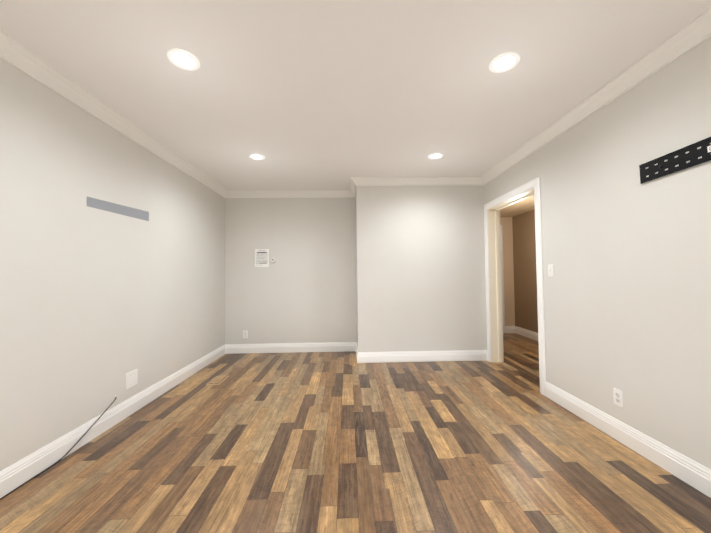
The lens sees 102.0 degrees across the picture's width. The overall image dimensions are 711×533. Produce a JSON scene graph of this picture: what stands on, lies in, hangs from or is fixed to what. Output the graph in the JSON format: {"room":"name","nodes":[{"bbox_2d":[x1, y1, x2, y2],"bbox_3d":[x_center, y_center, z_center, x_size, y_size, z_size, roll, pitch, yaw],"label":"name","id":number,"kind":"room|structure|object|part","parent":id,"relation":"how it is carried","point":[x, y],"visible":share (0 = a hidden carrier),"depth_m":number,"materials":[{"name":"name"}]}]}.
{"room":"empty room","nodes":[
{"label":"empty room","id":0,"kind":"room"},
{"bbox_2d":[0,58,224,470],"bbox_3d":[-2.031,-0.010,0.994,0.200,2.500,7.342,-1,-2,-2],"label":"wall","id":1,"kind":"structure","parent":0,"point":[96,305],"depth_m":2.09,"materials":[{"name":"grey paint"}]},
{"bbox_2d":[0,344,227,497],"bbox_3d":[-1.910,1.168,0.963,0.016,0.140,6.942,-1,-2,-2],"label":"baseboard","id":2,"kind":"structure","parent":1,"relation":"attached to","point":[20,472],"depth_m":2.09,"materials":[{"name":"white wood"}]},
{"bbox_2d":[0,30,227,197],"bbox_3d":[-1.903,-1.214,1.031,0.082,0.094,6.942,-1,-2,-2],"label":"crown molding","id":3,"kind":"structure","parent":1,"relation":"attached to","point":[11,51],"depth_m":2.07,"materials":[{"name":"white wood"}]},
{"bbox_2d":[87,197,148,220],"bbox_3d":[-1.973,-0.483,2.435,0.001,0.102,0.660,-1,-2,-2],"label":"mounting rail","id":4,"kind":"object","parent":1,"relation":"attached to","point":[117,208],"depth_m":2.39,"materials":[{"name":"grey metal"}]},
{"bbox_2d":[125,369,137,389],"bbox_3d":[-1.957,0.984,2.522,0.008,0.135,0.138,-1,-2,-2],"label":"electrical outlet plate","id":5,"kind":"object","parent":1,"relation":"attached to","point":[131,378],"visible":1,"depth_m":2.51,"materials":[{"name":"white plastic"}]},
{"bbox_2d":[225,198,356,343],"bbox_3d":[-1.010,0.080,4.592,2.032,2.500,0.200,-1,-2,-2],"label":"wall","id":6,"kind":"structure","parent":0,"point":[302,289],"depth_m":4.49,"materials":[{"name":"grey paint"}]},
{"bbox_2d":[243,331,247,337],"bbox_3d":[-1.699,1.046,4.442,0.070,0.115,0.008,-1,-2,-2],"label":"outlet","id":7,"kind":"object","parent":6,"relation":"attached to","point":[245,334],"visible":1,"depth_m":4.44,"materials":[{"name":"white plastic"}]},
{"bbox_2d":[255,249,268,266],"bbox_3d":[-1.455,-0.133,4.481,0.216,0.279,0.007,-1,-2,-2],"label":"notice sign","id":8,"kind":"object","parent":6,"relation":"attached to","point":[261,257],"visible":1,"depth_m":4.48,"materials":[{"name":"white paper"}]},
{"bbox_2d":[228,190,347,197],"bbox_3d":[-0.974,-1.127,4.486,1.942,0.094,0.082,-1,-2,-2],"label":"crown molding","id":9,"kind":"structure","parent":6,"relation":"attached to","point":[245,193],"depth_m":4.48,"materials":[{"name":"white wood"}]},
{"bbox_2d":[228,342,355,353],"bbox_3d":[-0.978,1.256,4.451,2.002,0.140,0.016,-1,-2,-2],"label":"baseboard","id":10,"kind":"structure","parent":6,"relation":"attached to","point":[328,346],"depth_m":4.45,"materials":[{"name":"white wood"}]},
{"bbox_2d":[348,187,355,197],"bbox_3d":[-0.037,-1.146,4.210,0.082,0.094,0.480,-1,-2,-2],"label":"crown molding","id":11,"kind":"structure","parent":6,"relation":"attached to","point":[352,192],"depth_m":4.47,"materials":[{"name":"white wood"}]},
{"bbox_2d":[0,333,710,532],"bbox_3d":[0.653,1.303,2.157,5.800,0.120,9.800,-1,-2,-2],"label":"floor","id":12,"kind":"structure","parent":0,"point":[318,442],"depth_m":1.81,"materials":[{"name":"laminate"}]},
{"bbox_2d":[0,397,115,499],"bbox_3d":[-1.858,1.108,0.251,0.104,0.217,4.203,-1,-2,-2],"label":"cord","id":13,"kind":"object","parent":12,"relation":"on","point":[61,458],"visible":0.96,"depth_m":1.87,"materials":[{"name":"black plastic"}]},
{"bbox_2d":[206,376,227,384],"bbox_3d":[-1.573,1.295,3.289,0.157,0.009,0.279,-1,-2,-2],"label":"floor vent","id":14,"kind":"object","parent":12,"relation":"in","point":[217,380],"visible":1,"depth_m":3.27,"materials":[{"name":"beige wood"}]},
{"bbox_2d":[0,0,710,190],"bbox_3d":[-0.114,-1.340,1.082,4.264,0.120,7.542,-1,-2,-2],"label":"ceiling","id":15,"kind":"structure","parent":0,"point":[317,94],"depth_m":1.86,"materials":[{"name":"paint"}]},
{"bbox_2d":[167,48,199,70],"bbox_3d":[-1.038,-1.246,1.743,0.174,0.009,0.174,-1,-2,-2],"label":"recessed light","id":16,"kind":"object","parent":15,"relation":"in","point":[183,59],"visible":1,"depth_m":1.74,"materials":[{"name":"white"}]},
{"bbox_2d":[248,153,264,159],"bbox_3d":[-1.086,-1.206,3.173,0.174,0.009,0.174,-1,-2,-2],"label":"recessed light","id":17,"kind":"object","parent":15,"relation":"in","point":[254,156],"visible":1,"depth_m":3.16,"materials":[{"name":"white"}]},
{"bbox_2d":[428,153,443,158],"bbox_3d":[0.891,-1.227,3.206,0.174,0.009,0.174,-1,-2,-2],"label":"recessed light","id":18,"kind":"object","parent":15,"relation":"in","point":[435,155],"visible":1,"depth_m":3.19,"materials":[{"name":"white"}]},
{"bbox_2d":[489,52,519,72],"bbox_3d":[0.926,-1.267,1.795,0.174,0.009,0.174,-1,-2,-2],"label":"recessed light","id":19,"kind":"object","parent":15,"relation":"in","point":[503,62],"visible":1,"depth_m":1.79,"materials":[{"name":"white"}]},
{"bbox_2d":[355,186,486,351],"bbox_3d":[0.900,0.051,4.344,1.772,2.500,0.797,-1,-2,-2],"label":"wall","id":20,"kind":"structure","parent":0,"point":[420,270],"depth_m":3.95,"materials":[{"name":"grey paint"}]},
{"bbox_2d":[350,177,483,186],"bbox_3d":[0.815,-1.163,3.937,1.770,0.094,0.082,-1,-2,-2],"label":"crown molding","id":21,"kind":"structure","parent":20,"relation":"attached to","point":[354,181],"depth_m":3.94,"materials":[{"name":"white wood"}]},
{"bbox_2d":[356,350,486,362],"bbox_3d":[0.916,1.219,3.905,1.788,0.140,0.016,-1,-2,-2],"label":"baseboard","id":22,"kind":"structure","parent":20,"relation":"attached to","point":[456,355],"depth_m":3.90,"materials":[{"name":"white wood"}]},
{"bbox_2d":[500,217,514,325],"bbox_3d":[2.996,0.018,5.803,0.295,2.600,0.150,-1,-2,-2],"label":"wall","id":23,"kind":"structure","parent":0,"point":[506,223],"depth_m":5.73,"materials":[{"name":"beige paint"}]},
{"bbox_2d":[500,195,534,216],"bbox_3d":[2.630,-1.071,4.253,1.386,0.100,5.750,-1,-2,-2],"label":"ceiling","id":24,"kind":"structure","parent":0,"point":[521,207],"depth_m":4.98,"materials":[{"name":"paint"}]},
{"bbox_2d":[512,209,537,332],"bbox_3d":[3.276,-0.046,3.626,0.150,2.600,4.520,-1,-2,-2],"label":"wall","id":25,"kind":"structure","parent":0,"point":[525,274],"depth_m":5.35,"materials":[{"name":"beige paint"}]},
{"bbox_2d":[505,326,537,340],"bbox_3d":[3.067,1.187,3.610,0.295,0.140,4.170,-1,-2,-2],"label":"baseboard","id":26,"kind":"structure","parent":25,"relation":"attached to","point":[533,335],"depth_m":5.43,"materials":[{"name":"white wood"}]},
{"bbox_2d":[484,37,710,469],"bbox_3d":[1.952,-0.052,1.100,0.160,2.500,7.342,-1,-2,-2],"label":"wall","id":27,"kind":"structure","parent":0,"point":[627,293],"depth_m":1.90,"materials":[{"name":"grey paint"}]},
{"bbox_2d":[484,176,545,395],"bbox_3d":[1.893,0.196,3.384,0.198,2.134,1.159,-1,-2,-2],"label":"door frame","id":28,"kind":"structure","parent":27,"relation":"attached to","point":[531,184],"depth_m":3.85,"materials":[{"name":"white wood"}]},
{"bbox_3d":[1.983,0.195,3.386,0.019,2.134,1.159,-1,-2,-2],"label":"hall door casing trim","id":29,"kind":"part","parent":28,"relation":"part of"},
{"bbox_2d":[548,264,553,276],"bbox_3d":[1.821,0.038,2.695,0.019,0.115,0.070,-1,-2,-2],"label":"light switch","id":30,"kind":"object","parent":27,"relation":"attached to","point":[550,270],"visible":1,"depth_m":2.69,"materials":[{"name":"white plastic"}]},
{"bbox_2d":[480,7,710,184],"bbox_3d":[1.825,-1.262,0.832,0.082,0.094,6.345,-1,-2,-2],"label":"crown molding","id":31,"kind":"structure","parent":27,"relation":"attached to","point":[695,32],"depth_m":1.94,"materials":[{"name":"white wood"}]},
{"bbox_2d":[613,388,623,407],"bbox_3d":[1.853,0.926,2.033,0.008,0.115,0.070,-1,-2,-2],"label":"outlet","id":32,"kind":"object","parent":27,"relation":"attached to","point":[618,397],"visible":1,"depth_m":2.03,"materials":[{"name":"white plastic"}]},
{"bbox_2d":[545,381,710,497],"bbox_3d":[1.900,1.103,0.185,0.016,0.140,5.182,-1,-2,-2],"label":"baseboard","id":33,"kind":"structure","parent":27,"relation":"attached to","point":[692,473],"depth_m":1.87,"materials":[{"name":"white wood"}]},
{"bbox_2d":[639,137,710,183],"bbox_3d":[1.847,-0.617,1.396,0.021,0.147,0.923,-1,-2,-2],"label":"rail","id":34,"kind":"object","parent":27,"relation":"attached to","point":[694,154],"visible":1,"depth_m":1.64,"materials":[{"name":"black metal"}]},
{"bbox_3d":[2.366,-1.005,5.816,0.941,0.540,0.150,-1,-2,-2],"label":"wall","id":35,"kind":"structure","parent":0,"visible":0},
{"bbox_2d":[500,225,504,332],"bbox_3d":[2.477,0.247,5.698,0.929,2.148,0.019,-1,-2,-2],"label":"door frame","id":36,"kind":"structure","parent":35,"relation":"attached to","point":[502,269],"depth_m":5.70,"materials":[{"name":"white wood"}]}
]}

